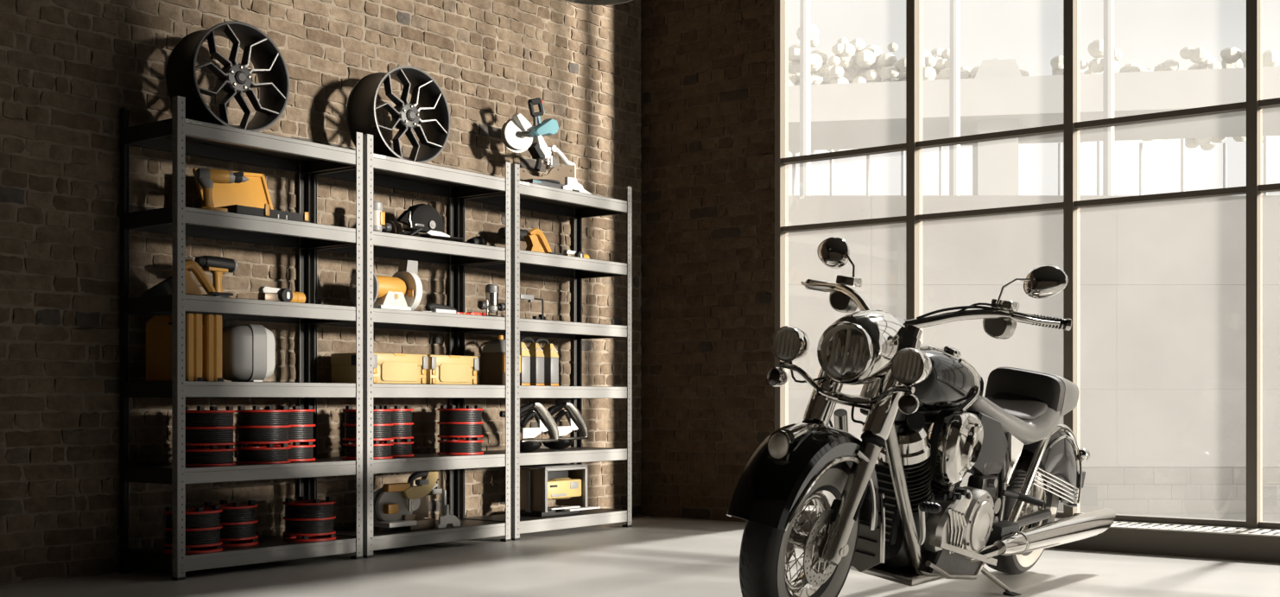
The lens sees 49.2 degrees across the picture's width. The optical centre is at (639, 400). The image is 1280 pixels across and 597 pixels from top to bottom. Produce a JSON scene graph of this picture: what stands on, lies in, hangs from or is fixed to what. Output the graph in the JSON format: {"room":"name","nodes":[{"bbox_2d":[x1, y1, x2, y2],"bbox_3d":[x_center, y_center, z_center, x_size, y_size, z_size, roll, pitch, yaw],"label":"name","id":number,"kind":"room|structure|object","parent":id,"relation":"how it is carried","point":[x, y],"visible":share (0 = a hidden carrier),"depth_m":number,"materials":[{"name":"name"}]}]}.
{"room":"motorcycle garage","nodes":[
{"label":"motorcycle garage","id":0,"kind":"room"},
{"bbox_2d":[0,0,641,585],"bbox_3d":[-3.501,-1.950,5.941,0.307,5.612,11.336,0,0,37],"label":"wall","id":1,"kind":"structure","parent":0,"point":[68,68],"depth_m":7.58,"materials":[{"name":"brick"}]},
{"bbox_2d":[0,515,1279,596],"bbox_3d":[2.681,0.950,1.502,15.525,0.200,11.626,0,0,37],"label":"floor","id":2,"kind":"structure","parent":0,"point":[655,556],"depth_m":6.77,"materials":[{"name":"concrete"}]},
{"bbox_2d":[119,95,363,580],"bbox_3d":[-2.033,-0.296,7.220,0.478,2.293,1.165,0,0,37],"label":"shelving unit","id":3,"kind":"object","parent":2,"relation":"on","point":[180,136],"depth_m":6.94,"materials":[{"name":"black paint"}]},
{"bbox_2d":[145,313,203,381],"bbox_3d":[-2.278,-0.258,6.840,0.349,0.325,0.096,0,0,37],"label":"tool case","id":4,"kind":"object","parent":3,"relation":"on","point":[159,327],"visible":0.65,"depth_m":6.80,"materials":[{"name":"yellow plastic"}]},
{"bbox_2d":[163,504,222,553],"bbox_3d":[-2.193,0.626,6.868,0.280,0.220,0.280,0,0,37],"label":"cable reel","id":5,"kind":"object","parent":3,"relation":"on","point":[203,525],"visible":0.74,"depth_m":6.78,"materials":[{"name":"red plastic"}]},
{"bbox_2d":[169,259,233,297],"bbox_3d":[-2.163,-0.599,6.892,0.070,0.187,0.336,0,0,37],"label":"jigsaw","id":6,"kind":"object","parent":3,"relation":"on","point":[192,288],"visible":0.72,"depth_m":6.85,"materials":[{"name":"yellow plastic"}]},
{"bbox_2d":[185,444,235,466],"bbox_3d":[-2.145,0.268,6.932,0.276,0.102,0.276,0,0,37],"label":"cable reel","id":7,"kind":"object","parent":3,"relation":"on","point":[200,455],"visible":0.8,"depth_m":6.82,"materials":[{"name":"red plastic"}]},
{"bbox_2d":[185,405,235,445],"bbox_3d":[-2.145,0.122,6.932,0.276,0.190,0.276,0,0,37],"label":"cable reel","id":8,"kind":"object","parent":7,"relation":"on","point":[213,427],"visible":0.86,"depth_m":6.82,"materials":[{"name":"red plastic"}]},
{"bbox_2d":[202,314,223,380],"bbox_3d":[-2.209,-0.258,6.931,0.349,0.325,0.096,0,0,37],"label":"tool case","id":9,"kind":"object","parent":3,"relation":"on","point":[212,325],"visible":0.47,"depth_m":6.82,"materials":[{"name":"yellow plastic"}]},
{"bbox_2d":[194,255,237,297],"bbox_3d":[-2.143,-0.618,7.056,0.072,0.223,0.250,0,0,31],"label":"drill","id":10,"kind":"object","parent":3,"relation":"on","point":[217,265],"visible":0.78,"depth_m":7.05,"materials":[{"name":"black plastic"}]},
{"bbox_2d":[195,167,248,211],"bbox_3d":[-2.073,-1.036,6.947,0.260,0.222,0.080,0,0,-33],"label":"cordless drill","id":11,"kind":"object","parent":3,"relation":"on","point":[205,178],"visible":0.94,"depth_m":6.89,"materials":[{"name":"yellow plastic"}]},
{"bbox_2d":[165,20,290,131],"bbox_3d":[-2.081,-1.620,7.085,0.258,0.551,0.551,0,0,42],"label":"wheel rim","id":12,"kind":"object","parent":3,"relation":"on","point":[235,79],"visible":0.89,"depth_m":7.01,"materials":[{"name":"metal"}]},
{"bbox_2d":[202,499,258,546],"bbox_3d":[-2.107,0.626,7.191,0.280,0.220,0.280,0,0,37],"label":"cable reel","id":13,"kind":"object","parent":3,"relation":"on","point":[237,520],"visible":0.59,"depth_m":7.09,"materials":[{"name":"rubber"}]},
{"bbox_2d":[221,323,275,381],"bbox_3d":[-2.019,-0.241,7.125,0.262,0.292,0.250,0,0,45],"label":"case","id":14,"kind":"object","parent":3,"relation":"on","point":[248,350],"visible":0.89,"depth_m":7.02,"materials":[{"name":"grey plastic"}]},
{"bbox_2d":[192,168,308,221],"bbox_3d":[-1.998,-1.065,7.197,0.317,0.280,0.502,0,0,37],"label":"case","id":15,"kind":"object","parent":3,"relation":"on","point":[250,197],"visible":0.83,"depth_m":7.24,"materials":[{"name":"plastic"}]},
{"bbox_2d":[234,443,291,463],"bbox_3d":[-1.941,0.268,7.203,0.276,0.102,0.276,0,0,37],"label":"cable reel","id":16,"kind":"object","parent":3,"relation":"on","point":[256,453],"visible":0.99,"depth_m":7.10,"materials":[{"name":"rubber"}]},
{"bbox_2d":[234,405,291,443],"bbox_3d":[-1.941,0.122,7.203,0.276,0.190,0.276,0,0,37],"label":"cable reel","id":17,"kind":"object","parent":16,"relation":"on","point":[256,425],"visible":1,"depth_m":7.10,"materials":[{"name":"plastic"}]},
{"bbox_2d":[219,204,308,221],"bbox_3d":[-1.961,-0.953,7.201,0.240,0.055,0.451,0,0,37],"label":"spirit level","id":18,"kind":"object","parent":3,"relation":"on","point":[265,212],"depth_m":7.08,"materials":[{"name":"black plastic"}]},
{"bbox_2d":[258,285,305,303],"bbox_3d":[-1.863,-0.548,7.309,0.097,0.084,0.273,0,0,37],"label":"grinder","id":19,"kind":"object","parent":3,"relation":"on","point":[265,293],"visible":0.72,"depth_m":7.26,"materials":[{"name":"yellow plastic"}]},
{"bbox_2d":[262,441,315,461],"bbox_3d":[-1.884,0.268,7.511,0.276,0.102,0.276,0,0,37],"label":"cable reel","id":20,"kind":"object","parent":3,"relation":"on","point":[298,452],"visible":0.53,"depth_m":7.42,"materials":[{"name":"rubber"}]},
{"bbox_2d":[265,405,315,442],"bbox_3d":[-1.884,0.122,7.511,0.276,0.190,0.276,0,0,37],"label":"cable reel","id":21,"kind":"object","parent":20,"relation":"on","point":[300,421],"visible":0.5,"depth_m":7.42,"materials":[{"name":"plastic"}]},
{"bbox_2d":[282,496,335,541],"bbox_3d":[-1.761,0.626,7.450,0.280,0.220,0.280,0,0,37],"label":"cable reel","id":22,"kind":"object","parent":3,"relation":"on","point":[304,518],"visible":1,"depth_m":7.35,"materials":[{"name":"rubber"}]},
{"bbox_2d":[310,133,511,557],"bbox_3d":[-1.319,-0.296,8.168,0.478,2.293,1.152,0,0,37],"label":"shelving unit","id":23,"kind":"object","parent":2,"relation":"on","point":[380,170],"visible":0.84,"depth_m":8.04,"materials":[{"name":"black paint"}]},
{"bbox_2d":[342,439,392,459],"bbox_3d":[-1.510,0.268,7.774,0.276,0.102,0.276,0,0,37],"label":"cable reel","id":24,"kind":"object","parent":23,"relation":"on","point":[381,450],"visible":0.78,"depth_m":7.68,"materials":[{"name":"rubber"}]},
{"bbox_2d":[342,405,392,440],"bbox_3d":[-1.510,0.122,7.774,0.276,0.190,0.276,0,0,37],"label":"cable reel","id":25,"kind":"object","parent":24,"relation":"on","point":[382,421],"visible":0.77,"depth_m":7.68,"materials":[{"name":"plastic"}]},
{"bbox_2d":[330,352,428,384],"bbox_3d":[-1.477,-0.181,7.944,0.339,0.172,0.444,0,0,37],"label":"toolbox","id":26,"kind":"object","parent":23,"relation":"on","point":[388,368],"visible":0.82,"depth_m":7.83,"materials":[{"name":"yellow plastic"}]},
{"bbox_2d":[373,200,392,232],"bbox_3d":[-1.509,-1.030,7.967,0.208,0.210,0.156,0,0,-21],"label":"router","id":27,"kind":"object","parent":23,"relation":"on","point":[379,223],"visible":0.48,"depth_m":7.94,"materials":[{"name":"silver metal"}]},
{"bbox_2d":[348,259,422,310],"bbox_3d":[-1.453,-0.656,7.925,0.240,0.300,0.440,0,0,37],"label":"grinder","id":28,"kind":"object","parent":23,"relation":"on","point":[402,290],"visible":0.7,"depth_m":7.94,"materials":[{"name":"yellow plastic"}]},
{"bbox_2d":[379,438,413,456],"bbox_3d":[-1.447,0.268,8.083,0.276,0.102,0.276,0,0,37],"label":"cable reel","id":29,"kind":"object","parent":23,"relation":"on","point":[399,448],"visible":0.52,"depth_m":7.99,"materials":[{"name":"plastic"}]},
{"bbox_2d":[373,405,413,438],"bbox_3d":[-1.447,0.122,8.083,0.276,0.190,0.276,0,0,37],"label":"cable reel","id":30,"kind":"object","parent":29,"relation":"on","point":[401,418],"visible":0.54,"depth_m":7.99,"materials":[{"name":"plastic"}]},
{"bbox_2d":[346,65,450,163],"bbox_3d":[-1.380,-1.620,8.015,0.258,0.551,0.551,0,0,42],"label":"wheel rim","id":31,"kind":"object","parent":23,"relation":"on","point":[432,112],"visible":0.92,"depth_m":7.94,"materials":[{"name":"metal"}]},
{"bbox_2d":[373,470,460,529],"bbox_3d":[-1.311,0.569,8.081,0.220,0.334,0.550,0,0,37],"label":"saw","id":32,"kind":"object","parent":23,"relation":"on","point":[396,505],"visible":0.98,"depth_m":7.98,"materials":[{"name":"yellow plastic"}]},
{"bbox_2d":[394,203,462,241],"bbox_3d":[-1.243,-1.038,8.214,0.248,0.226,0.515,0,0,37],"label":"saw","id":33,"kind":"object","parent":23,"relation":"on","point":[423,220],"visible":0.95,"depth_m":8.12,"materials":[{"name":"black paint"}]},
{"bbox_2d":[424,303,457,313],"bbox_3d":[-1.179,-0.538,8.190,0.070,0.064,0.292,0,0,37],"label":"orbital sander","id":34,"kind":"object","parent":23,"relation":"on","point":[430,307],"visible":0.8,"depth_m":8.16,"materials":[{"name":"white plastic"}]},
{"bbox_2d":[424,354,478,384],"bbox_3d":[-1.214,-0.181,8.293,0.339,0.172,0.404,0,0,37],"label":"toolbox","id":35,"kind":"object","parent":23,"relation":"on","point":[442,369],"visible":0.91,"depth_m":8.18,"materials":[{"name":"yellow plastic"}]},
{"bbox_2d":[437,437,483,454],"bbox_3d":[-1.080,0.268,8.421,0.276,0.102,0.276,0,0,37],"label":"cable reel","id":36,"kind":"object","parent":23,"relation":"on","point":[452,446],"visible":1,"depth_m":8.32,"materials":[{"name":"plastic"}]},
{"bbox_2d":[437,405,483,437],"bbox_3d":[-1.080,0.122,8.421,0.276,0.190,0.276,0,0,37],"label":"cable reel","id":37,"kind":"object","parent":36,"relation":"on","point":[453,422],"visible":1,"depth_m":8.31,"materials":[{"name":"plastic"}]},
{"bbox_2d":[456,311,485,315],"bbox_3d":[-1.025,-0.519,8.392,0.042,0.027,0.250,0,0,37],"label":"tool","id":38,"kind":"object","parent":23,"relation":"on","point":[467,313],"visible":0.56,"depth_m":8.40,"materials":[{"name":"red plastic"}]},
{"bbox_2d":[464,235,484,244],"bbox_3d":[-1.026,-0.972,8.608,0.068,0.094,0.137,0,0,37],"label":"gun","id":39,"kind":"object","parent":23,"relation":"on","point":[478,240],"visible":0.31,"depth_m":8.60,"materials":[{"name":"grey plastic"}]},
{"bbox_2d":[477,284,505,316],"bbox_3d":[-0.897,-0.606,8.483,0.197,0.200,0.148,0,0,-21],"label":"router","id":40,"kind":"object","parent":23,"relation":"on","point":[491,305],"visible":0.96,"depth_m":8.45,"materials":[{"name":"silver metal"}]},
{"bbox_2d":[459,163,632,540],"bbox_3d":[-0.598,-0.296,9.124,0.478,2.293,1.174,0,0,37],"label":"shelving unit","id":41,"kind":"object","parent":2,"relation":"on","point":[528,196],"depth_m":8.99,"materials":[{"name":"black paint"}]},
{"bbox_2d":[481,335,520,385],"bbox_3d":[-0.868,-0.251,8.699,0.203,0.312,0.159,0,0,37],"label":"jerrycan","id":42,"kind":"object","parent":41,"relation":"on","point":[493,353],"visible":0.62,"depth_m":8.63,"materials":[{"name":"brown plastic"}]},
{"bbox_2d":[498,227,528,241],"bbox_3d":[-0.808,-1.020,9.030,0.078,0.189,0.250,0,0,37],"label":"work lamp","id":43,"kind":"object","parent":41,"relation":"on","point":[502,231],"visible":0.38,"depth_m":9.02,"materials":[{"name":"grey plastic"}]},
{"bbox_2d":[519,340,530,385],"bbox_3d":[-0.756,-0.250,8.796,0.135,0.311,0.142,0,0,37],"label":"pack","id":44,"kind":"object","parent":41,"relation":"on","point":[525,357],"visible":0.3,"depth_m":8.74,"materials":[{"name":"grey plastic"}]},
{"bbox_2d":[499,401,558,451],"bbox_3d":[-0.676,0.162,8.823,0.210,0.313,0.470,0,0,37],"label":"saw","id":45,"kind":"object","parent":41,"relation":"on","point":[546,422],"visible":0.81,"depth_m":8.80,"materials":[{"name":"black paint"}]},
{"bbox_2d":[519,293,544,314],"bbox_3d":[-0.697,-0.592,8.962,0.040,0.172,0.237,0,0,37],"label":"clamp","id":46,"kind":"object","parent":41,"relation":"on","point":[530,297],"visible":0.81,"depth_m":8.94,"materials":[{"name":"grey metal"}]},
{"bbox_2d":[520,336,544,385],"bbox_3d":[-0.675,-0.250,8.904,0.135,0.311,0.142,0,0,37],"label":"pack","id":47,"kind":"object","parent":41,"relation":"on","point":[536,354],"visible":0.67,"depth_m":8.85,"materials":[{"name":"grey plastic"}]},
{"bbox_2d":[523,228,562,254],"bbox_3d":[-0.624,-1.014,8.975,0.070,0.178,0.320,0,0,37],"label":"jigsaw","id":48,"kind":"object","parent":41,"relation":"on","point":[533,237],"visible":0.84,"depth_m":8.90,"materials":[{"name":"yellow plastic"}]},
{"bbox_2d":[500,97,591,194],"bbox_3d":[-0.592,-1.642,9.039,0.235,0.593,0.686,0,0,37],"label":"saw","id":49,"kind":"object","parent":41,"relation":"on","point":[518,135],"visible":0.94,"depth_m":8.93,"materials":[{"name":"grey plastic"}]},
{"bbox_2d":[534,337,558,386],"bbox_3d":[-0.590,-0.250,9.017,0.135,0.311,0.142,0,0,37],"label":"pack","id":50,"kind":"object","parent":41,"relation":"on","point":[551,357],"visible":0.74,"depth_m":8.96,"materials":[{"name":"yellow plastic"}]},
{"bbox_2d":[519,463,600,516],"bbox_3d":[-0.544,0.577,9.090,0.330,0.318,0.505,0,0,37],"label":"thickness planer","id":51,"kind":"object","parent":41,"relation":"on","point":[567,484],"visible":0.97,"depth_m":8.97,"materials":[{"name":"grey plastic"}]},
{"bbox_2d":[541,401,588,449],"bbox_3d":[-0.507,0.162,9.347,0.210,0.313,0.470,0,0,37],"label":"saw","id":52,"kind":"object","parent":41,"relation":"on","point":[575,419],"visible":0.84,"depth_m":9.33,"materials":[{"name":"black paint"}]},
{"bbox_2d":[562,249,589,258],"bbox_3d":[-0.418,-0.961,9.313,0.082,0.071,0.232,0,0,37],"label":"grinder","id":53,"kind":"object","parent":41,"relation":"on","point":[566,252],"visible":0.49,"depth_m":9.27,"materials":[{"name":"yellow plastic"}]},
{"bbox_2d":[726,236,1115,596],"bbox_3d":[1.341,0.086,6.010,1.113,1.546,3.099,0,0,23],"label":"motorcycle","id":54,"kind":"object","parent":2,"relation":"on","point":[906,517],"visible":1,"depth_m":5.40,"materials":[{"name":"metal"}]},
{"bbox_2d":[770,325,809,362],"bbox_3d":[0.576,-0.201,5.271,0.134,0.157,0.132,0,0,37],"label":"spot lamp","id":55,"kind":"object","parent":54,"relation":"attached to","point":[788,344],"depth_m":5.24,"materials":[{"name":"silver metal"}]},
{"bbox_2d":[767,423,818,458],"bbox_3d":[0.542,0.141,4.901,0.087,0.121,0.274,0,0,37],"label":"lamp","id":56,"kind":"object","parent":54,"relation":"on","point":[790,442],"depth_m":4.83,"materials":[{"name":"silver metal"}]},
{"bbox_2d":[817,236,849,268],"bbox_3d":[0.800,-0.620,5.830,0.152,0.133,0.072,13,8,35],"label":"mirror","id":57,"kind":"object","parent":54,"relation":"attached to","point":[833,252],"depth_m":5.80,"materials":[{"name":"silver metal"}]},
{"bbox_2d":[890,348,931,386],"bbox_3d":[0.976,-0.109,4.984,0.134,0.157,0.132,0,0,37],"label":"spot lamp","id":58,"kind":"object","parent":54,"relation":"attached to","point":[909,366],"depth_m":4.95,"materials":[{"name":"silver metal"}]},
{"bbox_2d":[1023,264,1068,298],"bbox_3d":[1.523,-0.448,5.269,0.165,0.133,0.072,13,8,35],"label":"mirror","id":59,"kind":"object","parent":54,"relation":"attached to","point":[1045,281],"depth_m":5.25,"materials":[{"name":"silver metal"}]},
{"bbox_2d":[1077,469,1085,488],"bbox_3d":[2.217,0.395,7.116,0.075,0.090,0.060,13,8,35],"label":"lamp","id":60,"kind":"object","parent":54,"relation":"attached to","point":[1080,484],"depth_m":7.08,"materials":[{"name":"white"}]},
{"bbox_2d":[799,505,1279,562],"bbox_3d":[5.636,0.779,5.878,11.772,0.142,0.380,0,0,37],"label":"floor vent","id":61,"kind":"object","parent":2,"relation":"on","point":[1153,538],"visible":0.26,"depth_m":7.68,"materials":[{"name":"metal"}]},
{"bbox_2d":[802,505,1279,537],"bbox_3d":[5.636,0.714,5.878,11.772,0.012,0.380,0,0,37],"label":"grille","id":62,"kind":"object","parent":61,"relation":"attached to","point":[1118,527],"depth_m":7.75,"materials":[{"name":"grey metal"}]},
{"bbox_2d":[640,0,785,521],"bbox_3d":[0.497,-1.950,10.046,1.213,5.601,0.107,0,0,37],"label":"wall","id":63,"kind":"structure","parent":0,"point":[707,66],"depth_m":10.02,"materials":[{"name":"brown brick"}]},
{"bbox_2d":[774,0,1279,529],"bbox_3d":[5.798,-1.790,6.175,11.972,5.320,0.310,0,0,37],"label":"window","id":64,"kind":"structure","parent":63,"relation":"in","point":[1254,104],"depth_m":8.43,"materials":[{"name":"paint"}]},
{"bbox_3d":[2.681,-4.850,1.502,15.525,0.200,11.626,0,0,37],"label":"ceiling","id":65,"kind":"structure","parent":0,"visible":0},
{"bbox_2d":[565,0,632,5],"bbox_3d":[-0.155,-3.132,5.206,0.314,3.235,0.314,0,0,37],"label":"pendant lamp","id":66,"kind":"object","parent":65,"relation":"hanging from","point":[580,2],"visible":1,"depth_m":5.34,"materials":[{"name":"metal"}]},
{"label":"outside","id":67,"kind":"structure","parent":0,"visible":0},
{"bbox_2d":[1115,513,1279,521],"bbox_3d":[27.823,1.035,103.387,220.000,0.130,181.374,0,0,37],"label":"ground","id":68,"kind":"structure","parent":67,"point":[1266,516],"depth_m":11.86,"materials":[{"name":"beige concrete"}]},
{"bbox_2d":[788,44,799,85],"bbox_3d":[6.480,-9.133,75.820,5.414,20.206,6.327,0,0,37],"label":"tree","id":69,"kind":"object","parent":68,"relation":"on","point":[794,50],"visible":0.04,"depth_m":74.30,"materials":[{"name":"plant"}]},
{"bbox_2d":[789,150,814,195],"bbox_3d":[9.388,-8.968,85.151,5.497,19.875,6.169,0,0,37],"label":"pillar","id":70,"kind":"structure","parent":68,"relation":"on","point":[795,152],"depth_m":84.93,"materials":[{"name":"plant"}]},
{"bbox_2d":[799,0,811,195],"bbox_3d":[5.900,-11.090,50.000,0.435,24.120,0.435,0,0,37],"label":"pole","id":71,"kind":"object","parent":68,"relation":"on","point":[805,184],"visible":0.48,"depth_m":49.84,"materials":[{"name":"metal"}]},
{"bbox_2d":[788,23,875,195],"bbox_3d":[10.444,-9.416,75.933,5.079,20.772,6.483,0,0,19],"label":"tree","id":72,"kind":"object","parent":68,"relation":"on","point":[845,66],"visible":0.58,"depth_m":74.04,"materials":[{"name":"plant"}]},
{"bbox_2d":[826,149,869,195],"bbox_3d":[13.842,-8.911,85.181,5.311,19.762,6.239,0,0,37],"label":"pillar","id":73,"kind":"structure","parent":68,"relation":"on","point":[867,156],"depth_m":84.93,"materials":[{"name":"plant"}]},
{"bbox_2d":[854,43,950,195],"bbox_3d":[14.358,-9.146,76.061,5.444,20.233,6.502,0,0,37],"label":"tree","id":74,"kind":"object","parent":68,"relation":"on","point":[886,66],"visible":0.43,"depth_m":74.52,"materials":[{"name":"plant"}]},
{"bbox_2d":[938,146,942,195],"bbox_3d":[18.259,-9.030,85.238,5.421,20.000,6.349,0,0,37],"label":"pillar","id":75,"kind":"structure","parent":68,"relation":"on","point":[940,148],"depth_m":84.91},
{"bbox_2d":[949,0,960,195],"bbox_3d":[11.250,-11.090,50.000,0.435,24.120,0.435,0,0,37],"label":"pole","id":76,"kind":"object","parent":68,"relation":"on","point":[954,53],"visible":0.48,"depth_m":49.84,"materials":[{"name":"metal"}]},
{"bbox_2d":[932,54,1029,79],"bbox_3d":[18.701,-8.857,76.327,4.972,19.654,6.031,0,0,40],"label":"tree","id":77,"kind":"object","parent":68,"relation":"on","point":[966,72],"visible":0.08,"depth_m":74.88,"materials":[{"name":"plant"}]},
{"bbox_2d":[788,195,1279,513],"bbox_3d":[4.107,-0.400,12.183,8.457,2.736,0.346,0,0,0],"label":"wall","id":78,"kind":"structure","parent":68,"relation":"on","point":[1162,284],"depth_m":12.05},
{"bbox_2d":[788,58,1279,195],"bbox_3d":[18.597,-6.900,62.445,34.013,15.700,7.000,0,0,10],"label":"overpass","id":79,"kind":"object","parent":68,"relation":"on","point":[847,116],"visible":0.51,"depth_m":60.34,"materials":[{"name":"concrete"}]},
{"bbox_2d":[1058,141,1083,195],"bbox_3d":[25.688,-9.164,85.082,5.139,20.267,6.184,0,0,37],"label":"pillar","id":80,"kind":"structure","parent":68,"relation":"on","point":[1059,143],"depth_m":84.91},
{"bbox_2d":[1050,39,1150,195],"bbox_3d":[25.128,-8.949,75.885,4.906,19.838,6.494,0,0,37],"label":"tree","id":81,"kind":"object","parent":68,"relation":"on","point":[1095,48],"visible":0.11,"depth_m":74.81,"materials":[{"name":"plant"}]},
{"bbox_2d":[1102,0,1114,195],"bbox_3d":[16.750,-11.090,50.000,0.435,24.120,0.435,0,0,37],"label":"pole","id":82,"kind":"object","parent":68,"relation":"on","point":[1108,79],"visible":0.48,"depth_m":49.84,"materials":[{"name":"metal"}]},
{"bbox_2d":[1139,68,1153,195],"bbox_3d":[30.368,-9.272,85.077,5.381,20.484,5.928,0,0,37],"label":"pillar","id":83,"kind":"structure","parent":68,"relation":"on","point":[1150,69],"depth_m":84.91,"materials":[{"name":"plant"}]},
{"bbox_2d":[1153,46,1241,191],"bbox_3d":[29.540,-8.990,76.129,5.713,19.920,6.032,0,0,37],"label":"tree","id":84,"kind":"object","parent":68,"relation":"on","point":[1200,56],"visible":0.12,"depth_m":73.97,"materials":[{"name":"plant"}]},
{"bbox_2d":[1184,135,1268,188],"bbox_3d":[35.437,-8.939,85.109,5.544,19.817,6.126,0,0,37],"label":"tree","id":85,"kind":"object","parent":68,"relation":"on","point":[1207,143],"visible":0.06,"depth_m":85.37,"materials":[{"name":"plant"}]},
{"bbox_2d":[1220,47,1279,195],"bbox_3d":[34.036,-8.986,76.126,5.380,19.912,6.484,0,0,37],"label":"tree","id":86,"kind":"object","parent":68,"relation":"on","point":[1270,58],"visible":0.06,"depth_m":75.15,"materials":[{"name":"plant"}]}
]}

